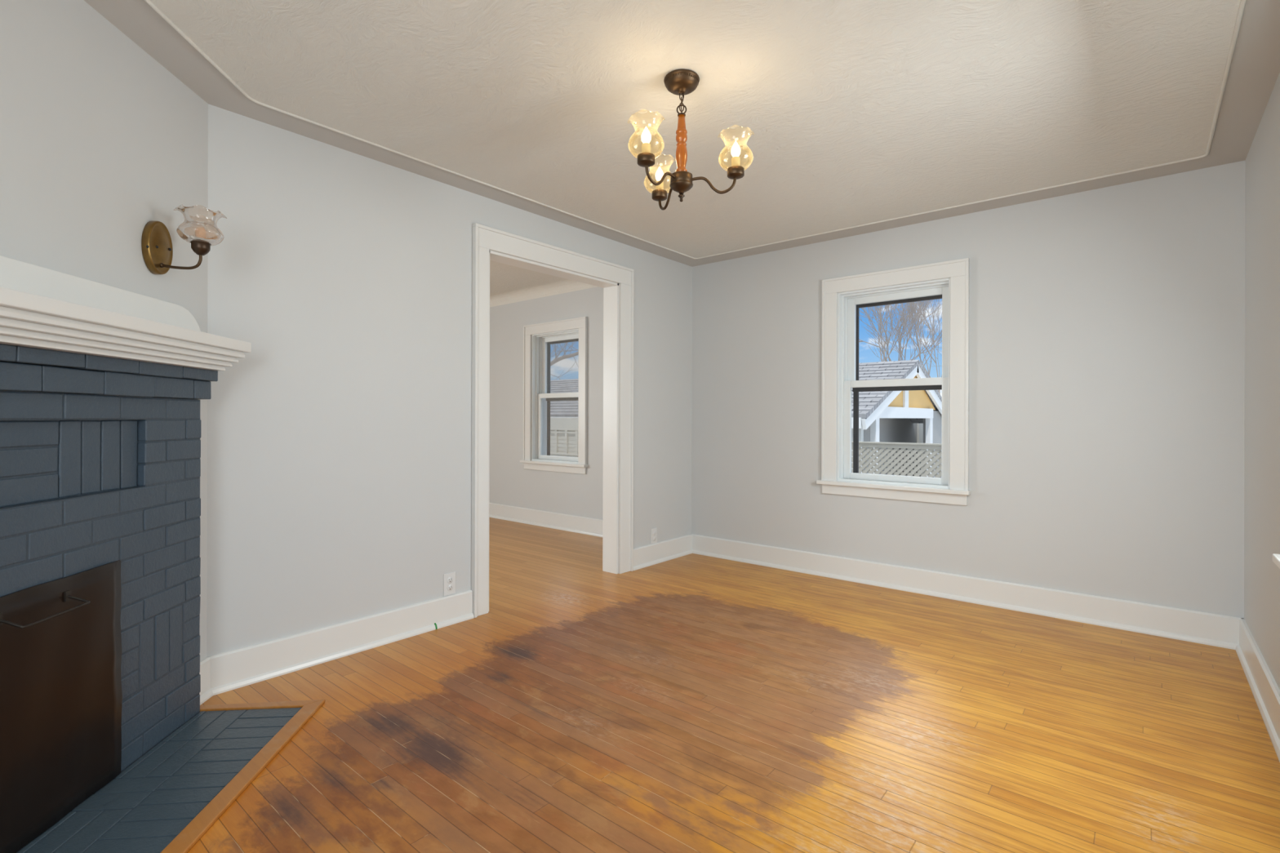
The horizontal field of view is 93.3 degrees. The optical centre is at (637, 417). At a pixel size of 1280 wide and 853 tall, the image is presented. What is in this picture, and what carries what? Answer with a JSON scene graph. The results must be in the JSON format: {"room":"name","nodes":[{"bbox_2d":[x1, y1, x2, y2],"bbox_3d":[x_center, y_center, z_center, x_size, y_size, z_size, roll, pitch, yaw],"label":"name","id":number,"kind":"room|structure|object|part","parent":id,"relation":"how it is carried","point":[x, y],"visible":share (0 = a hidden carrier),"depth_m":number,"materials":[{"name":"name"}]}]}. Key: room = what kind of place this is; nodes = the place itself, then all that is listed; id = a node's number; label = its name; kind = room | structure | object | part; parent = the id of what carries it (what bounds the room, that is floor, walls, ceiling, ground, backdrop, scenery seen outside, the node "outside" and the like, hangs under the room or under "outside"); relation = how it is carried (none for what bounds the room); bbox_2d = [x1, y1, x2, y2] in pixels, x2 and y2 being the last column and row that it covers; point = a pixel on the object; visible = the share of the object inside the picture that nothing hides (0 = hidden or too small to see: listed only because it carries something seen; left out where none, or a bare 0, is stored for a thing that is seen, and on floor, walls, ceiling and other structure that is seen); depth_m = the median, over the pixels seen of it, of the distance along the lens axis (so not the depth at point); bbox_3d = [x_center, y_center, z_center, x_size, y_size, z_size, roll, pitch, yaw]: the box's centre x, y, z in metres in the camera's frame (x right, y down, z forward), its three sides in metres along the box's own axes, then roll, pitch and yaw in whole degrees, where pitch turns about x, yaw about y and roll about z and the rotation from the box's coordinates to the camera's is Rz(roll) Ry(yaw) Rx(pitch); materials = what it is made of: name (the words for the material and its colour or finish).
{"room":"empty living room","nodes":[
{"label":"empty living room","id":0,"kind":"room"},
{"bbox_2d":[0,0,208,661],"bbox_3d":[-1.670,-0.188,1.348,0.100,2.620,2.111,0,0,-5],"label":"wall","id":1,"kind":"structure","parent":0,"point":[100,142],"depth_m":1.85,"materials":[{"name":"grey paint"}]},
{"bbox_2d":[141,204,226,274],"bbox_3d":[-1.573,-0.614,2.112,0.224,0.229,0.154,0,0,-5],"label":"wall sconce","id":2,"kind":"object","parent":1,"relation":"attached to","point":[156,241],"visible":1,"depth_m":2.09,"materials":[{"name":"gold metal"}]},
{"bbox_3d":[-1.669,-0.592,2.103,0.032,0.184,0.120,0,0,-5],"label":"plate","id":3,"kind":"part","parent":2,"relation":"part of","materials":[{"name":"gold metal"}]},
{"bbox_3d":[-1.593,-0.545,2.110,0.134,0.053,0.018,0,0,-5],"label":"arm","id":4,"kind":"part","parent":2,"relation":"part of","materials":[{"name":"brown metal"}]},
{"bbox_3d":[-1.530,-0.669,2.115,0.137,0.118,0.154,0,0,-5],"label":"lamp shade","id":5,"kind":"part","parent":2,"relation":"part of","materials":[{"name":"clear glass"}]},
{"bbox_3d":[-1.530,-0.641,2.115,0.036,0.064,0.036,0,0,-5],"label":"bulb","id":6,"kind":"part","parent":2,"relation":"part of","materials":[{"name":"beige"}]},
{"bbox_2d":[199,657,213,705],"bbox_3d":[-1.693,1.027,2.331,0.032,0.150,0.150,0,0,-5],"label":"baseboard","id":7,"kind":"structure","parent":1,"relation":"attached to","point":[206,693],"depth_m":2.37,"materials":[{"name":"white paint"}]},
{"bbox_2d":[206,103,692,657],"bbox_3d":[-1.204,-0.187,3.111,0.130,2.620,4.980,0,0,40],"label":"wall","id":8,"kind":"structure","parent":0,"point":[340,446],"depth_m":2.84,"materials":[{"name":"grey paint"}]},
{"bbox_2d":[208,590,474,695],"bbox_3d":[-1.306,1.028,2.866,0.032,0.150,1.226,0,0,40],"label":"baseboard","id":9,"kind":"structure","parent":8,"relation":"attached to","point":[242,667],"depth_m":2.75,"materials":[{"name":"white paint"}]},
{"bbox_2d":[443,572,455,595],"bbox_3d":[-1.008,0.892,3.240,0.008,0.116,0.072,0,0,40],"label":"electrical outlet","id":10,"kind":"object","parent":8,"relation":"attached to","point":[449,580],"visible":1,"depth_m":3.23,"materials":[{"name":"white plastic"}]},
{"bbox_2d":[447,584,453,591],"bbox_3d":[-1.006,0.912,3.238,0.003,0.034,0.034,0,0,40],"label":"socket","id":11,"kind":"object","parent":10,"relation":"attached to","point":[450,587],"depth_m":3.24,"materials":[{"name":"white plastic"}]},
{"bbox_2d":[447,577,453,583],"bbox_3d":[-1.006,0.871,3.238,0.003,0.034,0.034,0,0,40],"label":"socket","id":12,"kind":"object","parent":10,"relation":"attached to","point":[450,580],"depth_m":3.24,"materials":[{"name":"white plastic"}]},
{"bbox_2d":[471,222,634,617],"bbox_3d":[-0.537,0.016,3.906,0.198,2.178,1.346,0,0,40],"label":"door frame","id":13,"kind":"structure","parent":8,"relation":"in","point":[618,293],"depth_m":4.09,"materials":[{"name":"white paint"}]},
{"bbox_3d":[-0.600,0.016,3.958,0.034,2.178,1.346,0,0,40],"label":"casing","id":14,"kind":"part","parent":13,"relation":"part of","materials":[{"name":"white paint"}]},
{"bbox_2d":[650,527,657,544],"bbox_3d":[0.126,0.899,4.591,0.008,0.116,0.072,0,0,40],"label":"electrical outlet","id":15,"kind":"object","parent":8,"relation":"attached to","point":[653,531],"visible":1,"depth_m":4.58,"materials":[{"name":"white plastic"}]},
{"bbox_2d":[633,533,692,570],"bbox_3d":[0.206,1.032,4.668,0.032,0.150,0.773,0,0,40],"label":"baseboard","id":16,"kind":"structure","parent":8,"relation":"attached to","point":[648,555],"depth_m":4.64,"materials":[{"name":"white paint"}]},
{"bbox_2d":[489,260,596,306],"bbox_3d":[-2.738,-1.379,4.545,4.070,0.285,4.800,0,0,40],"label":"ceiling","id":17,"kind":"structure","parent":0,"point":[508,284],"depth_m":5.96,"materials":[{"name":"white paint"}]},
{"bbox_2d":[149,0,1240,257],"bbox_3d":[0.145,-1.353,2.100,2.931,0.200,4.462,0,0,40],"label":"ceiling","id":18,"kind":"structure","parent":0,"point":[856,113],"depth_m":2.30,"materials":[{"name":"white paint"}]},
{"bbox_2d":[84,0,1279,266],"bbox_3d":[0.149,-1.252,2.108,3.226,0.014,4.780,0,0,40],"label":"cove","id":19,"kind":"object","parent":18,"relation":"attached to","point":[1254,71],"visible":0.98,"depth_m":2.52,"materials":[{"name":"grey paint"}]},
{"bbox_2d":[627,69,753,209],"bbox_3d":[0.208,-1.025,2.221,0.435,0.455,0.460,0,0,10],"label":"chandelier","id":20,"kind":"object","parent":18,"relation":"hanging from","point":[679,82],"visible":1,"depth_m":2.20,"materials":[{"name":"brown metal"}]},
{"bbox_3d":[0.030,-0.969,2.082,0.125,0.140,0.132,0,0,42],"label":"lamp shade","id":21,"kind":"part","parent":20,"relation":"part of","materials":[{"name":"clear glass"}]},
{"bbox_3d":[0.030,-0.973,2.082,0.035,0.063,0.035,0,0,42],"label":"bulb","id":22,"kind":"part","parent":20,"relation":"part of","materials":[{"name":"white glass"}]},
{"bbox_3d":[0.088,-0.969,2.413,0.125,0.140,0.132,0,0,-22],"label":"lamp shade","id":23,"kind":"part","parent":20,"relation":"part of","materials":[{"name":"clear glass"}]},
{"bbox_3d":[0.088,-0.973,2.413,0.035,0.063,0.035,0,0,-22],"label":"bulb","id":24,"kind":"part","parent":20,"relation":"part of","materials":[{"name":"white glass"}]},
{"bbox_3d":[0.084,-0.851,2.143,0.010,0.068,0.174,0,0,42],"label":"arm","id":25,"kind":"part","parent":20,"relation":"part of","materials":[{"name":"brown metal"}]},
{"bbox_3d":[0.118,-0.851,2.337,0.010,0.068,0.174,0,0,-22],"label":"arm","id":26,"kind":"part","parent":20,"relation":"part of","materials":[{"name":"brown metal"}]},
{"bbox_3d":[0.163,-1.164,2.229,0.014,0.086,0.014,0,0,-45],"label":"chain","id":27,"kind":"part","parent":20,"relation":"part of","materials":[{"name":"brown metal"}]},
{"bbox_3d":[0.275,-0.850,2.205,0.174,0.068,0.010,0,0,12],"label":"arm","id":28,"kind":"part","parent":20,"relation":"part of","materials":[{"name":"brown metal"}]},
{"bbox_3d":[0.356,-0.972,2.188,0.035,0.063,0.035,0,0,12],"label":"bulb","id":29,"kind":"part","parent":20,"relation":"part of","materials":[{"name":"white glass"}]},
{"bbox_3d":[0.356,-0.968,2.188,0.132,0.140,0.125,0,0,12],"label":"lamp shade","id":30,"kind":"part","parent":20,"relation":"part of","materials":[{"name":"clear glass"}]},
{"bbox_2d":[144,0,1246,258],"bbox_3d":[0.145,-1.252,2.100,2.944,0.013,4.475,0,0,40],"label":"trim","id":31,"kind":"structure","parent":18,"relation":"attached to","point":[1242,2],"depth_m":2.73,"materials":[{"name":"white paint"}]},
{"bbox_2d":[187,517,1279,852],"bbox_3d":[-1.464,1.102,3.443,7.550,0.001,4.920,0,0,40],"label":"floor","id":32,"kind":"structure","parent":0,"point":[692,703],"depth_m":2.14,"materials":[{"name":"brown wood"}]},
{"bbox_2d":[0,255,251,852],"bbox_3d":[-1.531,0.346,1.466,0.203,1.514,1.768,0,0,-5],"label":"fireplace","id":33,"kind":"object","parent":32,"relation":"on","point":[102,386],"depth_m":1.74,"materials":[{"name":"blue brick"}]},
{"bbox_3d":[-1.531,0.496,1.566,0.064,0.038,0.216,0,0,-5],"label":"handle","id":34,"kind":"part","parent":33,"relation":"part of","materials":[{"name":"black metal"}]},
{"bbox_3d":[-1.526,0.765,1.467,0.070,0.656,0.790,0,0,-5],"label":"fireplace cover","id":35,"kind":"part","parent":33,"relation":"part of","materials":[{"name":"black metal"}]},
{"bbox_3d":[-1.536,-0.215,1.466,0.187,0.076,1.734,0,0,-5],"label":"mantel moulding","id":36,"kind":"part","parent":33,"relation":"part of","materials":[{"name":"white paint"}]},
{"bbox_2d":[0,286,251,352],"bbox_3d":[-1.529,-0.273,1.466,0.202,0.039,1.764,0,0,-5],"label":"mantel shelf","id":37,"kind":"object","parent":33,"relation":"attached to","point":[11,301],"depth_m":1.65,"materials":[{"name":"white paint"}]},
{"bbox_2d":[16,699,324,852],"bbox_3d":[-1.366,1.097,1.481,0.457,0.012,1.692,0,0,-5],"label":"hearth","id":38,"kind":"object","parent":32,"relation":"on","point":[166,800],"visible":0.98,"depth_m":1.80,"materials":[{"name":"blue brick"}]},
{"bbox_2d":[489,160,1245,618],"bbox_3d":[0.184,-0.183,5.327,7.746,2.620,0.200,0,0,40],"label":"wall","id":39,"kind":"structure","parent":0,"point":[1107,324],"depth_m":3.47,"materials":[{"name":"grey paint"}]},
{"bbox_2d":[488,502,602,537],"bbox_3d":[-1.225,1.025,6.356,4.070,0.154,0.032,0,0,40],"label":"baseboard","id":40,"kind":"structure","parent":39,"relation":"attached to","point":[582,525],"depth_m":6.08,"materials":[{"name":"white paint"}]},
{"bbox_2d":[520,316,587,474],"bbox_3d":[-0.788,-0.213,6.110,0.952,1.500,0.250,0,0,40],"label":"window","id":41,"kind":"structure","parent":39,"relation":"in","point":[555,363],"depth_m":6.16,"materials":[{"name":"white paint"}]},
{"bbox_3d":[-0.844,0.458,6.045,0.952,0.026,0.080,0,0,40],"label":"sill","id":42,"kind":"part","parent":41,"relation":"part of","materials":[{"name":"white paint"}]},
{"bbox_3d":[-0.765,-0.207,6.124,0.712,1.311,0.200,0,0,40],"label":"frame","id":43,"kind":"part","parent":41,"relation":"part of","materials":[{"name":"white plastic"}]},
{"bbox_3d":[-0.780,0.090,6.107,0.668,0.682,0.032,0,0,40],"label":"sash","id":44,"kind":"part","parent":41,"relation":"part of","materials":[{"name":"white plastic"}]},
{"bbox_3d":[-0.780,0.092,6.106,0.588,0.603,0.003,0,0,40],"label":"pane","id":45,"kind":"part","parent":41,"relation":"part of","materials":[{"name":"clear glass"}]},
{"bbox_3d":[-0.747,-0.525,6.144,0.656,0.635,0.030,0,0,40],"label":"sash","id":46,"kind":"part","parent":41,"relation":"part of","materials":[{"name":"white plastic"}]},
{"bbox_3d":[-0.747,-0.521,6.144,0.572,0.563,0.003,0,0,40],"label":"pane","id":47,"kind":"part","parent":41,"relation":"part of","materials":[{"name":"clear glass"}]},
{"bbox_2d":[816,257,970,505],"bbox_3d":[1.701,-0.217,4.021,0.957,1.497,0.250,0,0,40],"label":"window","id":48,"kind":"structure","parent":39,"relation":"in","point":[840,311],"depth_m":3.99,"materials":[{"name":"white paint"}]},
{"bbox_3d":[1.724,-0.211,4.034,0.717,1.308,0.200,0,0,40],"label":"frame","id":49,"kind":"part","parent":48,"relation":"part of","materials":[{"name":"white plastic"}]},
{"bbox_3d":[1.645,0.452,3.956,0.957,0.026,0.080,0,0,40],"label":"sill","id":50,"kind":"part","parent":48,"relation":"part of","materials":[{"name":"white paint"}]},
{"bbox_3d":[1.709,0.084,4.018,0.673,0.682,0.032,0,0,40],"label":"sash","id":51,"kind":"part","parent":48,"relation":"part of","materials":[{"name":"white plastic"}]},
{"bbox_3d":[1.767,-0.190,4.086,0.617,1.246,0.035,0,0,40],"label":"storm frame","id":52,"kind":"part","parent":48,"relation":"part of","materials":[{"name":"brown metal"}]},
{"bbox_3d":[1.742,-0.529,4.055,0.661,0.632,0.030,0,0,40],"label":"sash","id":53,"kind":"part","parent":48,"relation":"part of","materials":[{"name":"white plastic"}]},
{"bbox_2d":[691,533,1242,649],"bbox_3d":[1.669,1.036,3.927,3.226,0.150,0.032,0,0,40],"label":"baseboard","id":54,"kind":"structure","parent":39,"relation":"attached to","point":[1188,625],"depth_m":3.54,"materials":[{"name":"white paint"}]},
{"bbox_2d":[1244,72,1279,689],"bbox_3d":[1.401,-0.179,0.924,0.220,2.620,4.980,0,0,40],"label":"wall","id":55,"kind":"structure","parent":0,"point":[1262,181],"depth_m":2.44,"materials":[{"name":"grey paint"}]},
{"bbox_2d":[1235,617,1279,762],"bbox_3d":[1.366,1.036,1.082,0.032,0.150,4.780,0,0,40],"label":"baseboard","id":56,"kind":"structure","parent":55,"relation":"attached to","point":[1265,691],"depth_m":2.35,"materials":[{"name":"white paint"}]},
{"bbox_2d":[1272,553,1279,568],"bbox_3d":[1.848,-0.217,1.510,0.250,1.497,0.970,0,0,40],"label":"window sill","id":57,"kind":"structure","parent":55,"relation":"in","point":[1276,557],"depth_m":1.91,"materials":[{"name":"white paint"}]},
{"label":"outside","id":58,"kind":"structure","parent":0,"visible":0},
{"bbox_3d":[15.970,2.095,31.253,70.000,0.100,59.780,0,0,40],"label":"ground","id":59,"kind":"structure","parent":58,"visible":0},
{"bbox_2d":[851,360,942,477],"bbox_3d":[0.322,0.410,17.750,15.385,3.190,7.790,0,0,40],"label":"house","id":60,"kind":"structure","parent":59,"relation":"on","point":[912,416],"depth_m":12.26,"materials":[{"name":"grey paint"}]},
{"bbox_3d":[4.133,0.906,10.522,0.100,2.220,0.180,0,0,40],"label":"porch post","id":61,"kind":"part","parent":60,"relation":"part of","materials":[{"name":"white wood"}]},
{"bbox_3d":[5.288,-0.601,11.932,0.030,0.840,4.420,0,0,40],"label":"gable panel","id":62,"kind":"part","parent":60,"relation":"part of","materials":[{"name":"yellow paint"}]},
{"bbox_3d":[6.358,0.912,13.172,0.100,2.220,0.200,0,0,40],"label":"porch post","id":63,"kind":"part","parent":60,"relation":"part of","materials":[{"name":"white wood"}]},
{"bbox_2d":[851,441,942,478],"bbox_3d":[2.787,1.043,8.244,2.752,1.940,0.100,0,0,40],"label":"lattice fence","id":64,"kind":"object","parent":59,"relation":"on","point":[877,445],"visible":0.13,"depth_m":7.74,"materials":[{"name":"grey wood"}]},
{"bbox_3d":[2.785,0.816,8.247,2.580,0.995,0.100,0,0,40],"label":"rail","id":65,"kind":"part","parent":64,"relation":"part of","materials":[{"name":"grey wood"}]},
{"bbox_2d":[858,299,942,367],"bbox_3d":[9.369,-1.588,20.704,5.033,7.242,7.255,0,0,36],"label":"bare tree","id":66,"kind":"object","parent":59,"relation":"on","point":[880,324],"visible":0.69,"depth_m":19.95,"materials":[{"name":"grey plant"}]},
{"bbox_2d":[876,298,942,394],"bbox_3d":[13.426,-3.306,28.710,5.330,10.700,9.309,0,0,45],"label":"bare tree","id":67,"kind":"object","parent":59,"relation":"on","point":[921,302],"visible":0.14,"depth_m":29.48,"materials":[{"name":"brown plant"}]}
]}

